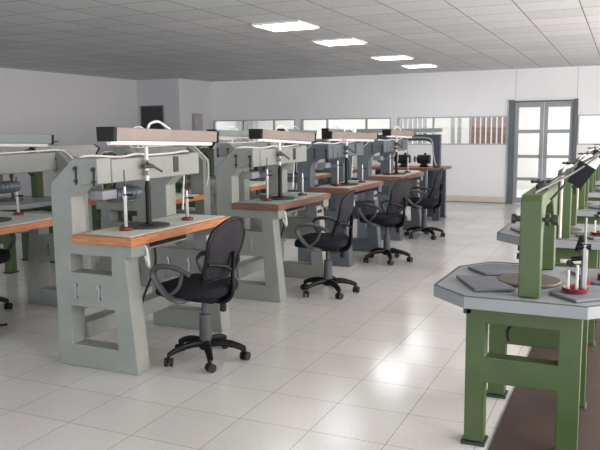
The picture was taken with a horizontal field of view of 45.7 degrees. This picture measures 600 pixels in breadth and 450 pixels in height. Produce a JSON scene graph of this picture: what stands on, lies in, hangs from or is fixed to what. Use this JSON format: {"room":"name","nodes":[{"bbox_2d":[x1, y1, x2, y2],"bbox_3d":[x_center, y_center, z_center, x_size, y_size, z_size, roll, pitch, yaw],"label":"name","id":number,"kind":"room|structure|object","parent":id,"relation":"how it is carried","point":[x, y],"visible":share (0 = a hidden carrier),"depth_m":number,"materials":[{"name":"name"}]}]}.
{"room":"factory workshop","nodes":[
{"label":"factory workshop","id":0,"kind":"room"},
{"bbox_2d":[0,68,257,198],"bbox_3d":[-6.039,-1.225,11.020,0.200,2.617,23.200,3,8,24],"label":"wall","id":1,"kind":"structure","parent":0,"point":[70,108],"depth_m":13.83,"materials":[{"name":"paint"}]},
{"bbox_2d":[136,78,211,192],"bbox_3d":[-2.848,-1.985,16.404,1.120,2.617,1.340,3,8,24],"label":"wall","id":2,"kind":"structure","parent":0,"point":[180,98],"depth_m":15.74,"materials":[{"name":"paint"}]},
{"bbox_2d":[140,105,163,128],"bbox_3d":[-3.277,-2.344,15.791,0.610,0.600,0.030,3,8,24],"label":"panel","id":3,"kind":"object","parent":2,"relation":"attached to","point":[148,114],"visible":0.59,"depth_m":15.78,"materials":[{"name":"black plastic"}]},
{"bbox_2d":[192,114,202,130],"bbox_3d":[-2.314,-2.254,16.100,0.078,0.520,0.340,3,8,24],"label":"upper cabinet","id":4,"kind":"object","parent":2,"relation":"attached to","point":[197,119],"visible":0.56,"depth_m":16.02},
{"bbox_2d":[0,186,580,449],"bbox_3d":[0.295,0.454,8.355,14.080,0.120,23.200,3,8,24],"label":"floor","id":5,"kind":"structure","parent":0,"point":[381,366],"depth_m":4.49,"materials":[{"name":"tile"}]},
{"bbox_2d":[0,233,15,309],"bbox_3d":[-2.724,0.267,5.900,0.571,0.968,0.584,3,8,24],"label":"chair","id":6,"kind":"object","parent":5,"relation":"on","point":[5,255],"visible":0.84,"depth_m":6.03,"materials":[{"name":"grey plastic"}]},
{"bbox_2d":[0,134,90,325],"bbox_3d":[-2.438,-0.011,5.733,0.912,1.557,1.213,3,8,24],"label":"machine","id":7,"kind":"object","parent":5,"relation":"on","point":[37,223],"visible":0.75,"depth_m":5.97,"materials":[{"name":"grey paint"}]},
{"bbox_2d":[13,177,23,214],"bbox_3d":[-2.368,-0.243,5.962,0.088,0.320,0.088,3,8,24],"label":"stand","id":8,"kind":"object","parent":7,"relation":"on","point":[17,195],"visible":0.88,"depth_m":5.96,"materials":[{"name":"silver metal"}]},
{"bbox_2d":[0,134,53,146],"bbox_3d":[-2.433,-0.560,5.654,0.130,0.447,1.213,3,8,24],"label":"lamp","id":9,"kind":"object","parent":7,"relation":"attached to","point":[6,140],"depth_m":5.89,"materials":[{"name":"green plastic"}]},
{"bbox_2d":[0,141,99,273],"bbox_3d":[-3.036,-0.271,8.265,0.888,1.407,1.650,3,8,24],"label":"machine","id":10,"kind":"object","parent":5,"relation":"on","point":[37,201],"visible":0.48,"depth_m":8.06,"materials":[{"name":"paint"}]},
{"bbox_2d":[24,141,99,155],"bbox_3d":[-2.845,-0.847,8.196,0.342,0.251,1.471,3,8,24],"label":"lamp","id":11,"kind":"object","parent":10,"relation":"attached to","point":[75,150],"depth_m":8.49,"materials":[{"name":"metal"}]},
{"bbox_2d":[88,145,167,229],"bbox_3d":[-2.251,-0.511,9.979,0.888,1.407,1.650,3,8,24],"label":"machine","id":12,"kind":"object","parent":5,"relation":"on","point":[96,213],"visible":0.11,"depth_m":9.49,"materials":[{"name":"paint"}]},
{"bbox_2d":[108,145,167,153],"bbox_3d":[-2.061,-1.087,9.910,0.342,0.251,1.471,3,8,24],"label":"lamp","id":13,"kind":"object","parent":12,"relation":"attached to","point":[133,145],"depth_m":9.58,"materials":[{"name":"metal"}]},
{"bbox_2d":[51,120,230,374],"bbox_3d":[-1.082,0.078,4.912,0.633,1.576,1.320,3,8,24],"label":"machine","id":14,"kind":"object","parent":5,"relation":"on","point":[117,291],"visible":0.95,"depth_m":4.58,"materials":[{"name":"grey paint"}]},
{"bbox_2d":[119,170,132,230],"bbox_3d":[-1.130,-0.159,4.600,0.088,0.390,0.088,3,8,24],"label":"stand","id":15,"kind":"object","parent":14,"relation":"on","point":[125,227],"visible":1,"depth_m":4.59,"materials":[{"name":"silver metal"}]},
{"bbox_2d":[96,120,218,180],"bbox_3d":[-0.912,-0.490,4.731,0.225,0.406,1.277,3,8,24],"label":"lamp","id":16,"kind":"object","parent":14,"relation":"attached to","point":[138,168],"depth_m":4.70,"materials":[{"name":"pink plastic"}]},
{"bbox_2d":[145,234,186,248],"bbox_3d":[-1.014,0.092,4.837,0.290,0.057,0.450,3,8,24],"label":"tray","id":17,"kind":"object","parent":14,"relation":"on","point":[182,237],"depth_m":4.82,"materials":[{"name":"grey paint"}]},
{"bbox_2d":[181,175,193,220],"bbox_3d":[-0.811,-0.194,5.097,0.088,0.320,0.088,3,8,24],"label":"stand","id":18,"kind":"object","parent":14,"relation":"on","point":[187,217],"visible":1,"depth_m":5.09,"materials":[{"name":"silver metal"}]},
{"bbox_2d":[88,126,210,286],"bbox_3d":[-1.624,-0.259,7.510,0.912,1.557,1.213,3,8,24],"label":"machine","id":19,"kind":"object","parent":5,"relation":"on","point":[200,182],"visible":0.3,"depth_m":7.12,"materials":[{"name":"grey paint"}]},
{"bbox_2d":[150,216,250,372],"bbox_3d":[-0.634,0.411,4.680,0.571,0.968,0.584,3,8,24],"label":"chair","id":20,"kind":"object","parent":5,"relation":"on","point":[214,284],"visible":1,"depth_m":4.53,"materials":[{"name":"black fabric"}]},
{"bbox_2d":[175,138,246,209],"bbox_3d":[-1.466,-0.751,11.692,0.888,1.407,1.650,3,8,24],"label":"machine","id":21,"kind":"object","parent":5,"relation":"on","point":[208,152],"visible":0.16,"depth_m":11.32,"materials":[{"name":"paint"}]},
{"bbox_2d":[197,138,246,150],"bbox_3d":[-1.276,-1.327,11.623,0.342,0.251,1.471,3,8,24],"label":"lamp","id":22,"kind":"object","parent":21,"relation":"attached to","point":[211,148],"depth_m":11.49,"materials":[{"name":"metal"}]},
{"bbox_2d":[188,126,285,240],"bbox_3d":[-0.827,-0.502,9.251,0.912,1.557,1.213,3,8,24],"label":"machine","id":23,"kind":"object","parent":5,"relation":"on","point":[247,188],"visible":0.3,"depth_m":8.78,"materials":[{"name":"grey paint"}]},
{"bbox_2d":[207,126,248,141],"bbox_3d":[-0.822,-1.052,9.171,0.130,0.447,1.213,3,8,24],"label":"lamp","id":24,"kind":"object","parent":23,"relation":"attached to","point":[228,134],"depth_m":9.01,"materials":[{"name":"green plastic"}]},
{"bbox_2d":[241,121,252,142],"bbox_3d":[-1.470,-2.307,19.864,0.400,2.300,0.060,3,8,24],"label":"vertical blind","id":25,"kind":"object","parent":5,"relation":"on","point":[248,124],"visible":0.02,"depth_m":19.80,"materials":[{"name":"white plastic"}]},
{"bbox_2d":[249,142,283,194],"bbox_3d":[-0.682,-0.990,13.406,0.888,1.407,1.650,3,8,24],"label":"machine","id":26,"kind":"object","parent":5,"relation":"on","point":[258,192],"visible":0.05,"depth_m":13.32,"materials":[{"name":"paint"}]},
{"bbox_2d":[216,125,329,302],"bbox_3d":[-0.228,-0.169,6.780,0.633,1.548,1.219,3,8,24],"label":"machine","id":27,"kind":"object","parent":5,"relation":"on","point":[266,244],"visible":0.93,"depth_m":6.37,"materials":[{"name":"grey paint"}]},
{"bbox_2d":[263,157,271,200],"bbox_3d":[-0.297,-0.414,6.420,0.088,0.390,0.088,3,8,24],"label":"stand","id":28,"kind":"object","parent":27,"relation":"on","point":[267,175],"visible":1,"depth_m":6.42,"materials":[{"name":"silver metal"}]},
{"bbox_2d":[249,125,315,164],"bbox_3d":[-0.138,-0.744,6.656,0.130,0.378,1.214,3,8,24],"label":"lamp","id":29,"kind":"object","parent":27,"relation":"attached to","point":[275,156],"depth_m":6.54,"materials":[{"name":"pink plastic"}]},
{"bbox_2d":[285,205,304,212],"bbox_3d":[-0.181,-0.163,6.657,0.290,0.057,0.450,3,8,24],"label":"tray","id":30,"kind":"object","parent":27,"relation":"on","point":[293,209],"depth_m":6.72,"materials":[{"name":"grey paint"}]},
{"bbox_2d":[298,162,306,195],"bbox_3d":[0.022,-0.449,6.917,0.088,0.320,0.088,3,8,24],"label":"stand","id":31,"kind":"object","parent":27,"relation":"on","point":[302,193],"visible":1,"depth_m":6.91,"materials":[{"name":"silver metal"}]},
{"bbox_2d":[277,126,330,215],"bbox_3d":[-0.043,-0.742,10.964,0.912,1.557,1.213,3,8,24],"label":"machine","id":32,"kind":"object","parent":5,"relation":"on","point":[327,174],"visible":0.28,"depth_m":10.85,"materials":[{"name":"blue paint"}]},
{"bbox_2d":[277,126,316,135],"bbox_3d":[-0.037,-1.292,10.885,0.130,0.447,1.213,3,8,24],"label":"lamp","id":33,"kind":"object","parent":32,"relation":"attached to","point":[290,130],"depth_m":10.86,"materials":[{"name":"green plastic"}]},
{"bbox_2d":[294,189,359,299],"bbox_3d":[0.248,0.150,6.550,0.571,0.968,0.584,2,8,17],"label":"chair","id":34,"kind":"object","parent":5,"relation":"on","point":[336,240],"visible":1,"depth_m":6.42,"materials":[{"name":"black fabric"}]},
{"bbox_2d":[297,127,382,266],"bbox_3d":[0.539,-0.391,8.456,0.633,1.523,1.407,3,8,24],"label":"machine","id":35,"kind":"object","parent":5,"relation":"on","point":[328,151],"visible":0.73,"depth_m":8.05,"materials":[{"name":"blue paint"}]},
{"bbox_2d":[334,151,341,185],"bbox_3d":[0.422,-0.633,7.989,0.088,0.390,0.088,3,8,24],"label":"stand","id":36,"kind":"object","parent":35,"relation":"on","point":[337,165],"visible":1,"depth_m":7.98,"materials":[{"name":"silver metal"}]},
{"bbox_2d":[321,127,377,157],"bbox_3d":[0.610,-0.975,8.405,0.244,0.353,1.293,3,8,24],"label":"lamp","id":37,"kind":"object","parent":35,"relation":"attached to","point":[346,149],"depth_m":8.17,"materials":[{"name":"pink plastic"}]},
{"bbox_2d":[355,190,364,194],"bbox_3d":[0.538,-0.382,8.226,0.290,0.057,0.450,3,8,24],"label":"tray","id":38,"kind":"object","parent":35,"relation":"on","point":[363,191],"depth_m":8.34,"materials":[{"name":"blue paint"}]},
{"bbox_2d":[359,155,365,182],"bbox_3d":[0.741,-0.668,8.487,0.088,0.320,0.088,3,8,24],"label":"stand","id":39,"kind":"object","parent":35,"relation":"on","point":[362,168],"visible":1,"depth_m":8.48,"materials":[{"name":"silver metal"}]},
{"bbox_2d":[315,126,371,208],"bbox_3d":[0.660,-0.957,12.498,0.912,1.557,1.213,3,8,24],"label":"machine","id":40,"kind":"object","parent":5,"relation":"on","point":[323,181],"visible":0.12,"depth_m":12.03,"materials":[{"name":"blue paint"}]},
{"bbox_2d":[321,126,353,131],"bbox_3d":[0.665,-1.506,12.418,0.130,0.447,1.213,3,8,24],"label":"lamp","id":41,"kind":"object","parent":40,"relation":"attached to","point":[322,129],"depth_m":12.19,"materials":[{"name":"green plastic"}]},
{"bbox_2d":[357,177,412,265],"bbox_3d":[0.987,-0.069,8.108,0.571,0.968,0.584,5,9,36],"label":"chair","id":42,"kind":"object","parent":5,"relation":"on","point":[400,192],"visible":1,"depth_m":7.95,"materials":[{"name":"black fabric"}]},
{"bbox_2d":[357,126,423,240],"bbox_3d":[1.307,-0.632,10.133,0.633,1.536,1.197,3,8,24],"label":"machine","id":43,"kind":"object","parent":5,"relation":"on","point":[390,146],"visible":0.68,"depth_m":9.78,"materials":[{"name":"blue paint"}]},
{"bbox_2d":[387,154,392,174],"bbox_3d":[1.233,-0.881,9.762,0.088,0.390,0.088,3,8,24],"label":"stand","id":44,"kind":"object","parent":43,"relation":"on","point":[390,158],"visible":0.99,"depth_m":9.76,"materials":[{"name":"silver metal"}]},
{"bbox_2d":[382,126,415,151],"bbox_3d":[1.405,-1.215,10.069,0.204,0.366,0.982,3,8,24],"label":"lamp","id":45,"kind":"object","parent":43,"relation":"attached to","point":[392,145],"depth_m":9.91,"materials":[{"name":"pink plastic"}]},
{"bbox_2d":[405,152,410,172],"bbox_3d":[1.553,-0.916,10.259,0.088,0.320,0.088,3,8,24],"label":"stand","id":46,"kind":"object","parent":43,"relation":"on","point":[408,161],"visible":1,"depth_m":10.25,"materials":[{"name":"silver metal"}]},
{"bbox_2d":[356,128,450,220],"bbox_3d":[1.753,-0.875,12.025,1.460,1.500,0.680,3,8,24],"label":"bench","id":47,"kind":"object","parent":5,"relation":"on","point":[434,139],"visible":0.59,"depth_m":11.61,"materials":[{"name":"blue paint"}]},
{"bbox_2d":[356,128,442,133],"bbox_3d":[1.617,-1.529,11.685,1.430,0.110,0.120,3,8,24],"label":"lamp","id":48,"kind":"object","parent":47,"relation":"attached to","point":[418,130],"depth_m":11.54,"materials":[{"name":"metal"}]},
{"bbox_2d":[394,153,410,166],"bbox_3d":[1.713,-1.095,11.946,0.270,0.235,0.150,3,8,24],"label":"grinder","id":49,"kind":"object","parent":47,"relation":"on","point":[402,159],"visible":0.65,"depth_m":11.89,"materials":[{"name":"black metal"}]},
{"bbox_2d":[414,153,430,166],"bbox_3d":[2.022,-1.079,11.806,0.270,0.235,0.150,3,8,24],"label":"grinder","id":50,"kind":"object","parent":47,"relation":"on","point":[423,160],"visible":1,"depth_m":11.75,"materials":[{"name":"black metal"}]},
{"bbox_2d":[400,118,426,142],"bbox_3d":[2.833,-2.087,17.924,0.750,2.300,0.060,3,8,24],"label":"vertical blind","id":51,"kind":"object","parent":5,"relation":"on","point":[414,119],"visible":0.02,"depth_m":17.84,"materials":[{"name":"white fabric"}]},
{"bbox_2d":[404,168,444,239],"bbox_3d":[1.717,-0.314,9.865,0.571,0.968,0.584,2,8,19],"label":"chair","id":52,"kind":"object","parent":5,"relation":"on","point":[424,203],"visible":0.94,"depth_m":9.74,"materials":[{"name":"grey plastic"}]},
{"bbox_2d":[450,118,461,142],"bbox_3d":[3.825,-2.037,17.477,0.330,2.300,0.060,3,8,24],"label":"vertical blind","id":53,"kind":"object","parent":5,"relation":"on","point":[452,119],"visible":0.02,"depth_m":17.44,"materials":[{"name":"white fabric"}]},
{"bbox_2d":[471,117,505,142],"bbox_3d":[4.654,-1.994,17.103,1.150,2.300,0.060,3,8,24],"label":"vertical blind","id":54,"kind":"object","parent":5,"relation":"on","point":[499,129],"visible":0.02,"depth_m":17.12,"materials":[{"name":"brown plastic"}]},
{"bbox_2d":[434,153,599,449],"bbox_3d":[1.317,0.282,3.855,0.888,1.407,1.650,3,8,24],"label":"machine","id":55,"kind":"object","parent":5,"relation":"on","point":[528,315],"depth_m":3.29,"materials":[{"name":"green metal"}]},
{"bbox_2d":[456,275,514,291],"bbox_3d":[0.894,0.280,3.450,0.201,0.012,0.327,-1,8,-1],"label":"mat","id":56,"kind":"object","parent":55,"relation":"on","point":[476,283],"visible":0.91,"depth_m":3.41,"materials":[{"name":"rubber"}]},
{"bbox_2d":[468,263,518,274],"bbox_3d":[1.062,0.234,3.778,0.282,0.012,0.274,-3,8,-14],"label":"mat","id":57,"kind":"object","parent":55,"relation":"on","point":[491,268],"visible":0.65,"depth_m":3.76,"materials":[{"name":"rubber"}]},
{"bbox_2d":[534,153,599,200],"bbox_3d":[1.508,-0.294,3.786,0.342,0.251,1.471,3,8,24],"label":"lamp","id":58,"kind":"object","parent":55,"relation":"attached to","point":[582,171],"depth_m":3.46,"materials":[{"name":"metal"}]},
{"bbox_2d":[549,285,599,302],"bbox_3d":[1.289,0.306,3.227,0.300,0.012,0.251,-3,8,-17],"label":"mat","id":59,"kind":"object","parent":55,"relation":"on","point":[593,294],"visible":0.7,"depth_m":3.16,"materials":[{"name":"rubber"}]},
{"bbox_2d":[562,218,590,293],"bbox_3d":[1.241,0.134,3.192,0.118,0.340,0.115,3,8,24],"label":"stand","id":60,"kind":"object","parent":59,"relation":"on","point":[575,288],"visible":1,"depth_m":3.17,"materials":[{"name":"silver metal"}]},
{"bbox_2d":[567,269,599,284],"bbox_3d":[1.509,0.261,3.549,0.208,0.012,0.402,-1,8,-1],"label":"mat","id":61,"kind":"object","parent":55,"relation":"on","point":[592,274],"visible":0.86,"depth_m":3.59,"materials":[{"name":"rubber"}]},
{"bbox_2d":[488,318,599,449],"bbox_3d":[1.841,0.926,4.276,0.970,0.008,4.500,3,8,24],"label":"floor mat","id":62,"kind":"object","parent":5,"relation":"on","point":[528,421],"visible":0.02,"depth_m":3.73,"materials":[{"name":"brown rubber"}]},
{"bbox_2d":[497,145,599,345],"bbox_3d":[2.089,0.046,5.541,0.888,1.407,1.650,3,8,24],"label":"machine","id":63,"kind":"object","parent":5,"relation":"on","point":[566,240],"visible":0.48,"depth_m":4.89,"materials":[{"name":"green metal"}]},
{"bbox_2d":[510,227,519,232],"bbox_3d":[1.667,0.044,5.136,0.201,0.012,0.327,-1,8,-1],"label":"mat","id":64,"kind":"object","parent":63,"relation":"on","point":[512,228],"visible":0.18,"depth_m":5.23,"materials":[{"name":"rubber"}]},
{"bbox_2d":[566,145,599,169],"bbox_3d":[2.280,-0.529,5.473,0.342,0.251,1.471,3,8,24],"label":"lamp","id":65,"kind":"object","parent":63,"relation":"attached to","point":[597,150],"depth_m":5.13,"materials":[{"name":"metal"}]},
{"bbox_2d":[575,232,599,239],"bbox_3d":[2.061,0.070,4.913,0.300,0.012,0.251,-3,8,-17],"label":"mat","id":66,"kind":"object","parent":63,"relation":"on","point":[589,235],"visible":0.66,"depth_m":4.82,"materials":[{"name":"rubber"}]},
{"bbox_2d":[591,211,599,235],"bbox_3d":[2.054,-0.100,4.861,0.118,0.340,0.115,3,8,24],"label":"stand","id":67,"kind":"object","parent":66,"relation":"on","point":[596,233],"visible":1,"depth_m":4.87,"materials":[{"name":"red plastic"}]},
{"bbox_2d":[555,147,599,262],"bbox_3d":[2.861,-0.189,7.228,0.888,1.407,1.650,3,8,24],"label":"machine","id":68,"kind":"object","parent":5,"relation":"on","point":[583,212],"visible":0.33,"depth_m":6.55,"materials":[{"name":"paint"}]},
{"bbox_2d":[588,205,599,208],"bbox_3d":[2.834,-0.165,6.600,0.300,0.012,0.251,-3,8,-17],"label":"mat","id":69,"kind":"object","parent":68,"relation":"on","point":[593,206],"visible":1,"depth_m":6.60,"materials":[{"name":"rubber"}]},
{"bbox_2d":[586,146,599,200],"bbox_3d":[3.634,-0.425,8.915,0.888,1.407,1.650,3,8,24],"label":"machine","id":70,"kind":"object","parent":5,"relation":"on","point":[593,195],"visible":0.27,"depth_m":8.21,"materials":[{"name":"paint"}]},
{"bbox_2d":[594,144,599,185],"bbox_3d":[4.406,-0.661,10.601,0.888,1.407,1.650,3,8,24],"label":"machine","id":71,"kind":"object","parent":5,"relation":"on","point":[597,183],"visible":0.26,"depth_m":9.89,"materials":[{"name":"paint"}]},
{"bbox_2d":[0,0,599,81],"bbox_3d":[0.268,-2.248,7.989,14.080,0.100,23.200,3,8,24],"label":"ceiling","id":72,"kind":"structure","parent":0,"point":[201,40],"depth_m":8.58,"materials":[{"name":"tile"}]},
{"bbox_2d":[251,20,318,31],"bbox_3d":[-0.153,-2.139,7.665,0.550,0.022,0.550,3,8,24],"label":"recessed light","id":73,"kind":"object","parent":72,"relation":"in","point":[294,25],"visible":1,"depth_m":7.63,"materials":[{"name":"white plastic"}]},
{"bbox_2d":[258,23,312,30],"bbox_3d":[-0.153,-2.140,7.665,0.510,0.012,0.510,3,8,24],"label":"diffuser","id":74,"kind":"object","parent":73,"relation":"attached to","point":[267,26],"depth_m":7.65,"materials":[{"name":"white plastic"}]},
{"bbox_2d":[311,37,366,45],"bbox_3d":[0.508,-2.341,9.108,0.550,0.022,0.550,3,8,24],"label":"recessed light","id":75,"kind":"object","parent":72,"relation":"in","point":[338,41],"visible":1,"depth_m":9.03,"materials":[{"name":"white plastic"}]},
{"bbox_2d":[317,40,362,45],"bbox_3d":[0.508,-2.342,9.108,0.510,0.012,0.510,3,8,24],"label":"diffuser","id":76,"kind":"object","parent":75,"relation":"attached to","point":[323,42],"depth_m":9.12,"materials":[{"name":"white plastic"}]},
{"bbox_2d":[370,55,413,60],"bbox_3d":[1.452,-2.635,11.218,0.550,0.022,0.550,3,8,24],"label":"recessed light","id":77,"kind":"object","parent":72,"relation":"in","point":[387,57],"visible":1,"depth_m":11.14,"materials":[{"name":"white plastic"}]},
{"bbox_2d":[375,56,410,59],"bbox_3d":[1.452,-2.636,11.218,0.510,0.012,0.510,3,8,24],"label":"diffuser","id":78,"kind":"object","parent":77,"relation":"attached to","point":[376,57],"depth_m":11.15,"materials":[{"name":"white plastic"}]},
{"bbox_2d":[400,63,437,67],"bbox_3d":[2.141,-2.851,12.757,0.550,0.022,0.550,3,8,24],"label":"recessed light","id":79,"kind":"object","parent":72,"relation":"in","point":[428,64],"visible":1,"depth_m":12.64,"materials":[{"name":"white plastic"}]},
{"bbox_2d":[404,65,434,67],"bbox_3d":[2.141,-2.852,12.757,0.510,0.012,0.510,3,8,24],"label":"diffuser","id":80,"kind":"object","parent":79,"relation":"attached to","point":[407,66],"depth_m":12.81,"materials":[{"name":"white plastic"}]},
{"bbox_2d":[329,120,340,128],"bbox_3d":[0.881,-2.215,17.830,0.240,2.617,0.250,3,8,24],"label":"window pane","id":81,"kind":"structure","parent":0,"point":[332,123],"depth_m":17.68,"materials":[{"name":"glass"}]},
{"bbox_2d":[211,65,599,199],"bbox_3d":[3.172,-1.785,14.485,13.680,2.617,0.120,3,8,24],"label":"wall","id":82,"kind":"structure","parent":0,"point":[476,170],"depth_m":14.57,"materials":[{"name":"paint"}]},
{"bbox_2d":[213,119,294,139],"bbox_3d":[-1.050,-2.129,16.347,2.110,0.562,0.102,3,8,24],"label":"window","id":83,"kind":"structure","parent":82,"relation":"in","point":[214,121],"depth_m":16.34,"materials":[{"name":"white"}]},
{"bbox_2d":[301,118,390,129],"bbox_3d":[0.986,-2.025,15.429,2.060,0.562,0.102,3,8,24],"label":"window","id":84,"kind":"structure","parent":82,"relation":"in","point":[366,119],"depth_m":15.40,"materials":[{"name":"white"}]},
{"bbox_2d":[260,193,505,202],"bbox_3d":[1.021,-0.659,15.552,6.750,0.118,0.016,3,8,24],"label":"baseboard","id":85,"kind":"structure","parent":82,"relation":"attached to","point":[448,197],"depth_m":14.41,"materials":[{"name":"tile"}]},
{"bbox_2d":[397,116,506,144],"bbox_3d":[3.071,-1.919,14.489,2.220,0.562,0.102,3,8,24],"label":"window","id":86,"kind":"structure","parent":82,"relation":"in","point":[469,117],"depth_m":14.34,"materials":[{"name":"white"}]},
{"bbox_2d":[448,201,497,202],"bbox_3d":[1.019,-0.594,15.555,6.750,0.012,0.030,3,8,24],"label":"trim","id":87,"kind":"structure","parent":82,"relation":"attached to","point":[448,201],"depth_m":14.42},
{"bbox_2d":[512,102,544,202],"bbox_3d":[4.451,-1.397,13.898,0.536,1.960,0.110,3,8,24],"label":"door","id":88,"kind":"structure","parent":82,"relation":"in","point":[515,199],"depth_m":13.89,"materials":[{"name":"grey metal"}]},
{"bbox_2d":[506,98,578,203],"bbox_3d":[4.695,-1.411,13.818,1.255,2.025,0.180,3,8,24],"label":"trim","id":89,"kind":"structure","parent":82,"relation":"attached to","point":[511,131],"depth_m":13.90,"materials":[{"name":"grey metal"}]},
{"bbox_2d":[515,66,578,98],"bbox_3d":[4.703,-2.711,13.586,1.128,0.572,0.003,3,8,24],"label":"trim","id":90,"kind":"structure","parent":82,"relation":"attached to","point":[578,66],"depth_m":13.38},
{"bbox_2d":[542,102,574,179],"bbox_3d":[4.946,-1.372,13.675,0.536,1.960,0.110,3,8,24],"label":"door","id":91,"kind":"structure","parent":82,"relation":"in","point":[547,104],"depth_m":13.64,"materials":[{"name":"grey metal"}]},
{"bbox_2d":[577,114,599,144],"bbox_3d":[6.236,-1.757,13.063,2.130,0.562,0.102,3,8,24],"label":"window","id":92,"kind":"structure","parent":82,"relation":"in","point":[578,143],"depth_m":13.43,"materials":[{"name":"white"}]},
{"bbox_2d":[258,101,599,185],"bbox_3d":[5.031,-2.353,18.544,13.680,2.617,0.200,3,8,24],"label":"window","id":93,"kind":"structure","parent":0,"point":[529,117],"depth_m":18.12,"materials":[{"name":"glass"}]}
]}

